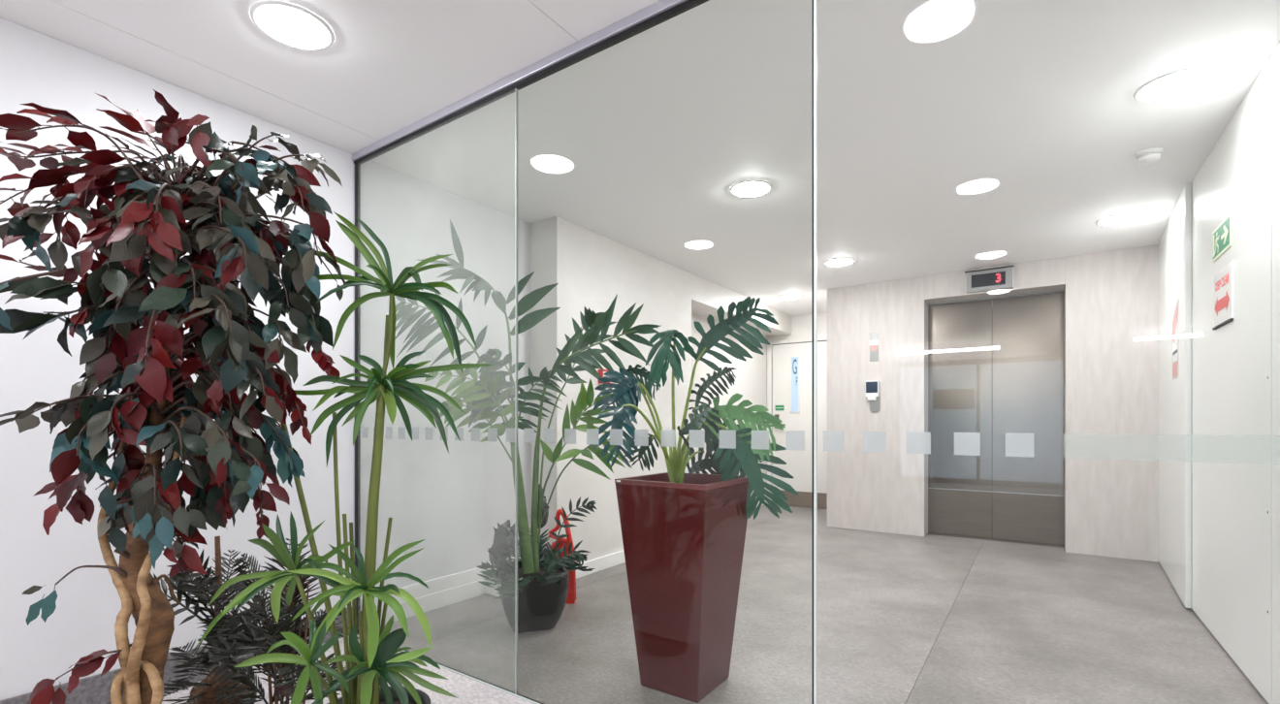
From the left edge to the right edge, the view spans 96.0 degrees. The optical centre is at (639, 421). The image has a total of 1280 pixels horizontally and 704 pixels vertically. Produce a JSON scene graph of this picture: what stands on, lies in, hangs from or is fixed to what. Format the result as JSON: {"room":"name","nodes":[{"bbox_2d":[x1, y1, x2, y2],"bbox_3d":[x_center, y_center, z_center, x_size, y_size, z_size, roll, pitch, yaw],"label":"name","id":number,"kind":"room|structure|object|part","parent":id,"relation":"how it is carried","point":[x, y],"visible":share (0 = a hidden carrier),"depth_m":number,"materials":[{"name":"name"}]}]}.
{"room":"elevator lobby","nodes":[
{"label":"elevator lobby","id":0,"kind":"room"},
{"bbox_2d":[0,17,530,700],"bbox_3d":[-4.005,-0.165,-0.579,0.250,2.550,11.070,0,0,35],"label":"wall","id":1,"kind":"structure","parent":0,"point":[454,500],"depth_m":2.61,"materials":[{"name":"white paint"}]},
{"bbox_2d":[0,606,352,703],"bbox_3d":[-4.164,0.991,-1.035,0.012,0.138,9.540,0,0,35],"label":"baseboard","id":2,"kind":"structure","parent":1,"relation":"attached to","point":[96,688],"depth_m":2.11,"materials":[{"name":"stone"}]},
{"bbox_2d":[360,568,499,625],"bbox_3d":[-1.101,0.976,3.187,0.210,0.168,0.810,0,0,35],"label":"baseboard","id":3,"kind":"structure","parent":1,"relation":"attached to","point":[445,591],"depth_m":3.31,"materials":[{"name":"white"}]},
{"bbox_2d":[0,0,1279,316],"bbox_3d":[-0.204,-1.415,-0.467,6.600,0.150,15.600,0,0,35],"label":"ceiling","id":4,"kind":"structure","parent":0,"point":[953,135],"depth_m":2.46,"materials":[{"name":"paint"}]},
{"bbox_3d":[-2.233,-1.350,1.532,0.242,0.020,3.157,0,0,35],"label":"panel","id":5,"kind":"part","parent":4,"relation":"part of","materials":[{"name":"white paint"}]},
{"bbox_2d":[249,0,334,50],"bbox_3d":[-1.175,-1.329,1.952,0.246,0.022,0.246,0,0,35],"label":"recessed light","id":6,"kind":"object","parent":4,"relation":"in","point":[292,25],"visible":1,"depth_m":1.93,"materials":[{"name":"white plastic"}]},
{"bbox_2d":[256,5,327,47],"bbox_3d":[-1.175,-1.329,1.952,0.204,0.021,0.204,0,0,35],"label":"diffuser","id":7,"kind":"object","parent":6,"relation":"attached to","point":[292,26],"depth_m":1.93,"materials":[{"name":"white plastic"}]},
{"bbox_3d":[-0.597,-1.350,0.392,1.245,0.020,3.157,0,0,35],"label":"panel","id":8,"kind":"part","parent":4,"relation":"part of","materials":[{"name":"white paint"}]},
{"bbox_2d":[729,179,772,197],"bbox_3d":[0.637,-1.329,3.310,0.246,0.022,0.246,0,0,35],"label":"recessed light","id":9,"kind":"object","parent":4,"relation":"in","point":[752,188],"visible":1,"depth_m":3.28,"materials":[{"name":"white plastic"}]},
{"bbox_2d":[733,182,768,196],"bbox_3d":[0.637,-1.329,3.310,0.204,0.021,0.204,0,0,35],"label":"diffuser","id":10,"kind":"object","parent":9,"relation":"attached to","point":[740,189],"depth_m":3.28,"materials":[{"name":"white plastic"}]},
{"bbox_2d":[779,293,802,299],"bbox_3d":[1.620,-1.329,6.172,0.246,0.022,0.246,0,0,35],"label":"recessed light","id":11,"kind":"object","parent":4,"relation":"in","point":[793,296],"visible":1,"depth_m":6.12,"materials":[{"name":"white plastic"}]},
{"bbox_2d":[781,294,800,299],"bbox_3d":[1.620,-1.329,6.172,0.204,0.021,0.204,0,0,35],"label":"diffuser","id":12,"kind":"object","parent":11,"relation":"attached to","point":[785,297],"depth_m":6.12,"materials":[{"name":"white plastic"}]},
{"bbox_2d":[824,257,855,266],"bbox_3d":[1.673,-1.329,4.831,0.246,0.022,0.246,0,0,35],"label":"recessed light","id":13,"kind":"object","parent":4,"relation":"in","point":[839,262],"visible":1,"depth_m":4.79,"materials":[{"name":"white plastic"}]},
{"bbox_2d":[1095,212,1143,225],"bbox_3d":[3.163,-1.329,3.804,0.246,0.022,0.246,0,0,35],"label":"recessed light","id":14,"kind":"object","parent":4,"relation":"in","point":[1121,218],"visible":1,"depth_m":3.77,"materials":[{"name":"white plastic"}]},
{"bbox_2d":[1099,214,1139,224],"bbox_3d":[3.163,-1.329,3.804,0.204,0.021,0.204,0,0,35],"label":"diffuser","id":15,"kind":"object","parent":14,"relation":"attached to","point":[1116,219],"depth_m":3.77,"materials":[{"name":"white plastic"}]},
{"bbox_2d":[1135,146,1164,163],"bbox_3d":[2.528,-1.315,2.858,0.108,0.050,0.108,0,0,35],"label":"smoke detector","id":16,"kind":"object","parent":4,"relation":"attached to","point":[1150,155],"visible":1,"depth_m":2.83,"materials":[{"name":"white plastic"}]},
{"bbox_2d":[1132,65,1216,102],"bbox_3d":[2.120,-1.329,2.289,0.246,0.022,0.246,0,0,35],"label":"recessed light","id":17,"kind":"object","parent":4,"relation":"in","point":[1179,82],"visible":1,"depth_m":2.26,"materials":[{"name":"white plastic"}]},
{"bbox_2d":[1139,70,1209,100],"bbox_3d":[2.120,-1.329,2.289,0.204,0.021,0.204,0,0,35],"label":"diffuser","id":18,"kind":"object","parent":17,"relation":"attached to","point":[1171,84],"depth_m":2.27,"materials":[{"name":"white plastic"}]},
{"bbox_2d":[530,216,791,563],"bbox_3d":[0.487,-0.165,5.657,0.490,2.550,4.300,0,0,35],"label":"wall","id":19,"kind":"structure","parent":0,"point":[590,269],"depth_m":4.13,"materials":[{"name":"white paint"}]},
{"bbox_2d":[576,549,625,578],"bbox_3d":[-0.029,1.014,4.474,0.016,0.092,1.747,0,0,35],"label":"baseboard","id":20,"kind":"structure","parent":19,"relation":"attached to","point":[612,560],"depth_m":4.12,"materials":[{"name":"white"}]},
{"bbox_2d":[598,369,610,383],"bbox_3d":[-0.255,-0.325,4.127,0.041,0.100,0.100,0,0,35],"label":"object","id":21,"kind":"object","parent":19,"relation":"attached to","point":[600,371],"visible":0.41,"depth_m":4.09,"materials":[{"name":"red"}]},
{"bbox_2d":[161,504,1268,703],"bbox_3d":[-0.204,1.120,-0.467,6.600,0.120,15.600,0,0,35],"label":"floor","id":22,"kind":"structure","parent":0,"point":[903,619],"depth_m":2.86,"materials":[{"name":"grey tile"}]},
{"bbox_2d":[238,688,256,703],"bbox_3d":[-1.418,0.998,1.950,0.204,0.125,0.204,0,0,35],"label":"plant pot","id":23,"kind":"object","parent":22,"relation":"on","point":[253,693],"visible":0.11,"depth_m":1.96,"materials":[{"name":"black"}]},
{"bbox_2d":[153,536,284,703],"bbox_3d":[-1.427,0.694,1.939,0.435,0.606,0.578,0,0,-35],"label":"palm","id":24,"kind":"object","parent":23,"relation":"in","point":[217,688],"visible":0.61,"depth_m":1.86,"materials":[{"name":"plant"}]},
{"bbox_3d":[-1.440,0.667,1.959,0.027,0.552,0.047,0,0,-35],"label":"cut stem","id":25,"kind":"part","parent":24,"relation":"part of","materials":[{"name":"plant"}]},
{"bbox_2d":[326,686,430,703],"bbox_3d":[-0.709,0.912,1.520,0.296,0.295,0.296,0,0,35],"label":"plant pot","id":26,"kind":"object","parent":22,"relation":"on","point":[425,698],"visible":0.36,"depth_m":1.64,"materials":[{"name":"black"}]},
{"bbox_2d":[195,211,492,703],"bbox_3d":[-0.733,0.144,1.450,0.523,1.399,0.547,0,0,44],"label":"plant","id":27,"kind":"object","parent":26,"relation":"on","point":[379,664],"visible":0.98,"depth_m":1.46,"materials":[{"name":"green plant"}]},
{"bbox_3d":[-0.879,0.420,1.570,0.166,0.838,0.120,0,0,35],"label":"stem","id":28,"kind":"part","parent":27,"relation":"part of","materials":[{"name":"green plant"}]},
{"bbox_3d":[-0.801,0.591,1.453,0.069,0.445,0.138,0,0,35],"label":"stem","id":29,"kind":"part","parent":27,"relation":"part of","materials":[{"name":"green plant"}]},
{"bbox_3d":[-0.756,0.679,1.412,0.030,0.273,0.234,0,0,-12],"label":"stem","id":30,"kind":"part","parent":27,"relation":"part of","materials":[{"name":"green plant"}]},
{"bbox_3d":[-0.802,0.403,1.560,0.060,0.859,0.012,0,0,1],"label":"stem","id":31,"kind":"part","parent":27,"relation":"part of","materials":[{"name":"green plant"}]},
{"bbox_3d":[-0.767,0.533,1.528,0.023,0.580,0.037,0,0,35],"label":"stem","id":32,"kind":"part","parent":27,"relation":"part of","materials":[{"name":"green plant"}]},
{"bbox_3d":[-0.764,0.548,1.544,0.019,0.558,0.025,0,0,35],"label":"stem","id":33,"kind":"part","parent":27,"relation":"part of","materials":[{"name":"green plant"}]},
{"bbox_3d":[-0.718,0.645,1.495,0.015,0.312,0.022,0,0,22],"label":"stem","id":34,"kind":"part","parent":27,"relation":"part of","materials":[{"name":"green plant"}]},
{"bbox_3d":[-0.682,0.606,1.441,0.017,0.419,0.189,0,0,-24],"label":"stem","id":35,"kind":"part","parent":27,"relation":"part of","materials":[{"name":"green plant"}]},
{"bbox_3d":[-0.712,0.358,1.520,0.072,0.908,0.058,0,0,35],"label":"stem","id":36,"kind":"part","parent":27,"relation":"part of","materials":[{"name":"green plant"}]},
{"bbox_3d":[-0.676,0.710,1.470,0.017,0.213,0.126,0,0,-27],"label":"stem","id":37,"kind":"part","parent":27,"relation":"part of","materials":[{"name":"green plant"}]},
{"bbox_3d":[-0.705,0.550,1.570,0.052,0.577,0.039,0,0,35],"label":"stem","id":38,"kind":"part","parent":27,"relation":"part of","materials":[{"name":"green plant"}]},
{"bbox_3d":[-0.705,0.642,1.570,0.063,0.403,0.012,0,0,23],"label":"stem","id":39,"kind":"part","parent":27,"relation":"part of","materials":[{"name":"green plant"}]},
{"bbox_3d":[-0.679,-0.188,1.540,0.020,0.195,0.010,0,0,0],"label":"stem","id":40,"kind":"part","parent":27,"relation":"part of","materials":[{"name":"green plant"}]},
{"bbox_3d":[-0.670,-0.214,1.520,0.038,0.252,0.030,0,0,35],"label":"stem","id":41,"kind":"part","parent":27,"relation":"part of","materials":[{"name":"green plant"}]},
{"bbox_2d":[496,559,569,633],"bbox_3d":[-0.566,0.910,3.010,0.339,0.300,0.339,0,0,-19],"label":"plant pot","id":42,"kind":"object","parent":22,"relation":"on","point":[540,607],"visible":0.63,"depth_m":2.87,"materials":[{"name":"dark grey plastic"},{"name":"soil"}]},
{"bbox_2d":[487,519,518,565],"bbox_3d":[-0.703,0.609,2.932,0.147,0.230,0.158,0,0,-32],"label":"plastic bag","id":43,"kind":"object","parent":42,"relation":"on","point":[504,535],"visible":0.94,"depth_m":2.89,"materials":[{"name":"grey plastic"}]},
{"bbox_2d":[394,219,660,574],"bbox_3d":[-0.536,-0.148,2.864,1.452,1.874,0.596,0,0,16],"label":"palm","id":44,"kind":"object","parent":42,"relation":"in","point":[482,397],"visible":0.88,"depth_m":2.92,"materials":[{"name":"green plant"}]},
{"bbox_2d":[530,483,549,527],"bbox_3d":[-0.534,0.457,3.080,0.089,0.251,0.095,0,0,-28],"label":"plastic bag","id":45,"kind":"object","parent":44,"relation":"hanging from","point":[545,520],"visible":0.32,"depth_m":3.06,"materials":[{"name":"grey plastic"}]},
{"bbox_2d":[476,496,597,601],"bbox_3d":[-0.542,0.600,3.029,0.614,0.490,0.690,0,0,-6],"label":"bushy palm","id":46,"kind":"object","parent":42,"relation":"in","point":[549,555],"visible":0.69,"depth_m":2.83,"materials":[{"name":"green plant"}]},
{"bbox_2d":[548,509,575,604],"bbox_3d":[-0.460,0.783,3.393,0.160,0.553,0.098,0,0,0],"label":"stand","id":47,"kind":"object","parent":22,"relation":"on","point":[571,594],"visible":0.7,"depth_m":3.36,"materials":[{"name":"red"}]},
{"bbox_3d":[-0.457,0.635,3.361,0.154,0.256,0.031,0,0,1],"label":"loop handle","id":48,"kind":"part","parent":47,"relation":"part of","materials":[{"name":"red plastic"}]},
{"bbox_3d":[-0.461,0.875,3.365,0.160,0.370,0.014,0,0,0],"label":"panel","id":49,"kind":"part","parent":47,"relation":"part of","materials":[{"name":"red plastic"}]},
{"bbox_3d":[-0.461,0.875,3.435,0.160,0.370,0.014,0,0,0],"label":"panel","id":50,"kind":"part","parent":47,"relation":"part of","materials":[{"name":"red plastic"}]},
{"bbox_2d":[614,472,750,703],"bbox_3d":[0.184,0.644,2.345,0.410,0.832,0.412,0,0,35],"label":"planter","id":51,"kind":"object","parent":22,"relation":"on","point":[684,543],"visible":0.89,"depth_m":2.21,"materials":[{"name":"paint"}]},
{"bbox_2d":[592,296,798,519],"bbox_3d":[0.185,-0.026,2.425,0.826,0.893,0.606,0,0,-12],"label":"philodendron","id":52,"kind":"object","parent":51,"relation":"in","point":[744,460],"visible":0.91,"depth_m":2.33,"materials":[{"name":"green plant"}]},
{"bbox_3d":[-0.087,0.054,2.123,0.179,0.228,0.064,0,0,10],"label":"blade","id":53,"kind":"part","parent":52,"relation":"part of","materials":[{"name":"green plant"}]},
{"bbox_3d":[-0.074,-0.112,2.366,0.140,0.225,0.211,0,0,35],"label":"blade","id":54,"kind":"part","parent":52,"relation":"part of","materials":[{"name":"green plant"}]},
{"bbox_3d":[0.006,0.121,2.352,0.144,0.159,0.022,0,0,6],"label":"blade","id":55,"kind":"part","parent":52,"relation":"part of","materials":[{"name":"green plant"}]},
{"bbox_3d":[0.017,-0.170,2.612,0.218,0.185,0.090,0,0,35],"label":"blade","id":56,"kind":"part","parent":52,"relation":"part of","materials":[{"name":"green plant"}]},
{"bbox_3d":[0.141,-0.247,2.260,0.203,0.256,0.150,0,0,44],"label":"blade","id":57,"kind":"part","parent":52,"relation":"part of","materials":[{"name":"green plant"}]},
{"bbox_3d":[0.248,0.020,2.293,0.232,0.204,0.074,0,0,-44],"label":"blade","id":58,"kind":"part","parent":52,"relation":"part of","materials":[{"name":"green plant"}]},
{"bbox_3d":[0.307,0.189,2.598,0.224,0.197,0.065,0,0,-10],"label":"blade","id":59,"kind":"part","parent":52,"relation":"part of","materials":[{"name":"green plant"}]},
{"bbox_3d":[0.345,-0.148,2.699,0.266,0.227,0.044,0,0,-24],"label":"blade","id":60,"kind":"part","parent":52,"relation":"part of","materials":[{"name":"green plant"}]},
{"bbox_3d":[0.374,-0.338,2.301,0.378,0.269,0.200,0,0,35],"label":"blade","id":61,"kind":"part","parent":52,"relation":"part of","materials":[{"name":"green plant"}]},
{"bbox_3d":[0.426,0.128,2.654,0.279,0.302,0.099,0,0,-3],"label":"blade","id":62,"kind":"part","parent":52,"relation":"part of","materials":[{"name":"green plant"}]},
{"bbox_3d":[0.408,0.024,2.338,0.384,0.278,0.128,0,0,35],"label":"blade","id":63,"kind":"part","parent":52,"relation":"part of","materials":[{"name":"green plant"}]},
{"bbox_3d":[0.471,0.222,2.348,0.337,0.397,0.053,0,0,11],"label":"blade","id":64,"kind":"part","parent":52,"relation":"part of","materials":[{"name":"green plant"}]},
{"bbox_2d":[352,0,1265,703],"bbox_3d":[0.014,-0.140,1.892,3.517,2.400,0.044,0,0,35],"label":"glass wall","id":65,"kind":"structure","parent":22,"relation":"on","point":[1017,444],"depth_m":1.88,"materials":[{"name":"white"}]},
{"bbox_3d":[0.014,-1.323,1.892,3.517,0.034,0.044,0,0,35],"label":"head rail","id":66,"kind":"part","parent":65,"relation":"part of","materials":[{"name":"silver metal"}]},
{"bbox_3d":[-1.103,0.998,1.780,0.204,0.125,0.204,0,0,35],"label":"plant pot","id":67,"kind":"object","parent":22,"relation":"on","visible":0},
{"bbox_2d":[210,538,380,703],"bbox_3d":[-1.092,0.680,1.841,0.502,0.647,0.449,0,0,35],"label":"palm","id":68,"kind":"object","parent":67,"relation":"in","point":[259,645],"visible":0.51,"depth_m":1.76,"materials":[{"name":"plant"}]},
{"bbox_3d":[-1.306,0.950,1.500,0.306,0.220,0.306,0,0,35],"label":"plant pot","id":69,"kind":"object","parent":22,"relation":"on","visible":0},
{"bbox_2d":[0,89,346,703],"bbox_3d":[-1.252,0.029,1.475,0.921,1.737,0.642,0,0,35],"label":"ficus tree","id":70,"kind":"object","parent":69,"relation":"in","point":[144,230],"visible":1,"depth_m":1.41,"materials":[{"name":"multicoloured plant"}]},
{"bbox_3d":[-1.331,0.389,1.479,0.158,0.956,0.064,0,0,35],"label":"twisted stem","id":71,"kind":"part","parent":70,"relation":"part of","materials":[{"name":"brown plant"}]},
{"bbox_3d":[-1.293,0.688,1.444,0.026,0.145,0.056,0,0,18],"label":"twisted stem","id":72,"kind":"part","parent":70,"relation":"part of","materials":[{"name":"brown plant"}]},
{"bbox_3d":[-1.229,0.685,1.445,0.097,0.157,0.026,0,0,27],"label":"twisted stem","id":73,"kind":"part","parent":70,"relation":"part of","materials":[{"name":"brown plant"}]},
{"bbox_3d":[-1.222,0.424,1.460,0.077,0.875,0.116,0,0,35],"label":"twisted stem","id":74,"kind":"part","parent":70,"relation":"part of","materials":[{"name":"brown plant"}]},
{"bbox_2d":[691,313,767,498],"bbox_3d":[0.830,0.003,6.490,0.240,2.215,2.543,0,0,35],"label":"wall","id":75,"kind":"structure","parent":0,"point":[751,380],"depth_m":6.68,"materials":[{"name":"paint"}]},
{"bbox_2d":[768,312,827,341],"bbox_3d":[2.324,-0.165,7.138,1.950,2.550,0.230,0,0,35],"label":"wall","id":76,"kind":"structure","parent":0,"point":[801,325],"depth_m":7.19,"materials":[{"name":"white paint"}]},
{"bbox_2d":[767,336,827,509],"bbox_3d":[2.085,0.010,7.106,1.105,2.100,0.095,0,0,35],"label":"door","id":77,"kind":"structure","parent":76,"relation":"in","point":[788,361],"depth_m":7.21,"materials":[{"name":"white"}]},
{"bbox_3d":[1.672,0.010,7.427,0.060,2.100,0.039,0,0,35],"label":"frame","id":78,"kind":"part","parent":77,"relation":"part of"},
{"bbox_3d":[1.943,-0.468,7.230,0.096,0.685,0.004,0,0,35],"label":"vision panel","id":79,"kind":"part","parent":77,"relation":"part of","materials":[{"name":"glass"}]},
{"bbox_3d":[1.942,-0.468,7.228,0.120,0.709,0.009,0,0,35],"label":"panel frame","id":80,"kind":"part","parent":77,"relation":"part of","materials":[{"name":"blue glass"}]},
{"bbox_3d":[2.064,0.963,7.145,0.885,0.185,0.006,0,0,35],"label":"kick plate","id":81,"kind":"part","parent":77,"relation":"part of","materials":[{"name":"brown"}]},
{"bbox_3d":[2.126,-1.018,7.111,1.045,0.045,0.039,0,0,35],"label":"frame","id":82,"kind":"part","parent":77,"relation":"part of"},
{"bbox_2d":[827,244,1159,562],"bbox_3d":[3.360,-0.165,5.502,2.779,2.550,1.270,0,0,35],"label":"wall","id":83,"kind":"structure","parent":0,"point":[1111,297],"depth_m":4.66,"materials":[{"name":"white wood"}]},
{"bbox_2d":[864,380,880,412],"bbox_3d":[2.236,-0.247,5.538,0.125,0.305,0.054,0,0,35],"label":"panel","id":84,"kind":"object","parent":83,"relation":"attached to","point":[872,387],"visible":1,"depth_m":5.52,"materials":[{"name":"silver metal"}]},
{"bbox_2d":[869,332,878,361],"bbox_3d":[2.258,-0.720,5.552,0.079,0.270,0.007,0,0,35],"label":"notice","id":85,"kind":"object","parent":83,"relation":"attached to","point":[874,337],"visible":1,"depth_m":5.55,"materials":[{"name":"white paper"}]},
{"bbox_2d":[870,345,876,351],"bbox_3d":[2.256,-0.713,5.550,0.054,0.055,0.001,0,0,35],"label":"print","id":86,"kind":"object","parent":85,"relation":"attached to","point":[873,347],"depth_m":5.55,"materials":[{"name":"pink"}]},
{"bbox_3d":[2.600,-0.141,6.062,0.892,2.398,1.220,0,0,35],"label":"wall panel","id":87,"kind":"part","parent":83,"relation":"part of","materials":[{"name":"wood"}]},
{"bbox_2d":[928,298,991,538],"bbox_3d":[2.970,-0.027,5.357,0.520,2.162,0.034,0,0,35],"label":"door","id":88,"kind":"structure","parent":83,"relation":"in","point":[959,334],"depth_m":5.34,"materials":[{"name":"metal"}]},
{"bbox_3d":[2.962,0.844,5.345,0.518,0.417,0.001,0,0,35],"label":"kick plate","id":89,"kind":"part","parent":88,"relation":"part of","materials":[{"name":"metal"}]},
{"bbox_2d":[964,265,1014,292],"bbox_3d":[3.001,-1.222,4.953,0.360,0.184,0.040,0,0,35],"label":"display","id":90,"kind":"object","parent":83,"relation":"attached to","point":[1002,277],"visible":1,"depth_m":4.93,"materials":[{"name":"silver metal"}]},
{"bbox_3d":[3.247,-1.228,5.294,1.046,0.223,0.800,0,0,35],"label":"wall panel","id":91,"kind":"part","parent":83,"relation":"part of","materials":[{"name":"wood"}]},
{"bbox_3d":[3.196,1.059,5.220,1.048,0.006,0.180,0,0,35],"label":"door sill","id":92,"kind":"part","parent":83,"relation":"part of","materials":[{"name":"metal"}]},
{"bbox_2d":[992,291,1064,545],"bbox_3d":[3.401,-0.027,5.057,0.524,2.162,0.034,0,0,35],"label":"door","id":93,"kind":"structure","parent":83,"relation":"in","point":[1028,332],"depth_m":5.04,"materials":[{"name":"metal"}]},
{"bbox_3d":[3.393,0.844,5.045,0.522,0.417,0.001,0,0,35],"label":"kick plate","id":94,"kind":"part","parent":93,"relation":"part of","materials":[{"name":"metal"}]},
{"bbox_3d":[3.931,-0.141,4.817,0.619,2.398,0.800,0,0,35],"label":"wall panel","id":95,"kind":"part","parent":83,"relation":"part of","materials":[{"name":"wood"}]},
{"bbox_2d":[1158,42,1279,703],"bbox_3d":[2.988,-0.165,2.885,0.276,2.550,5.050,0,0,35],"label":"wall","id":96,"kind":"structure","parent":0,"point":[1219,519],"depth_m":2.53,"materials":[{"name":"white paint"}]},
{"bbox_2d":[1172,298,1178,379],"bbox_3d":[3.316,-0.505,3.570,0.004,0.470,0.250,0,0,37],"label":"notice","id":97,"kind":"object","parent":96,"relation":"attached to","point":[1175,304],"visible":1,"depth_m":3.54,"materials":[{"name":"white plastic"}]},
{"bbox_3d":[3.502,-0.148,3.788,0.026,2.384,1.402,0,0,37],"label":"access panel","id":98,"kind":"part","parent":96,"relation":"part of","materials":[{"name":"white paint"}]},
{"bbox_2d":[1212,212,1231,262],"bbox_3d":[2.708,-0.853,2.684,0.005,0.145,0.330,0,0,35],"label":"exit sign","id":99,"kind":"object","parent":96,"relation":"attached to","point":[1222,235],"visible":1,"depth_m":2.66,"materials":[{"name":"green plastic"}]},
{"bbox_2d":[1212,260,1233,329],"bbox_3d":[2.689,-0.575,2.660,0.010,0.260,0.327,0,0,35],"label":"sign","id":100,"kind":"object","parent":96,"relation":"attached to","point":[1223,281],"visible":1,"depth_m":2.64,"materials":[{"name":"white plastic"}]},
{"bbox_3d":[2.708,-0.148,2.654,0.028,2.384,1.348,0,0,35],"label":"wall panel","id":101,"kind":"part","parent":96,"relation":"part of","materials":[{"name":"white paint"}]},
{"bbox_3d":[1.891,-0.148,1.483,0.028,2.384,1.496,0,0,35],"label":"wall panel","id":102,"kind":"part","parent":96,"relation":"part of","materials":[{"name":"white paint"}]}
]}

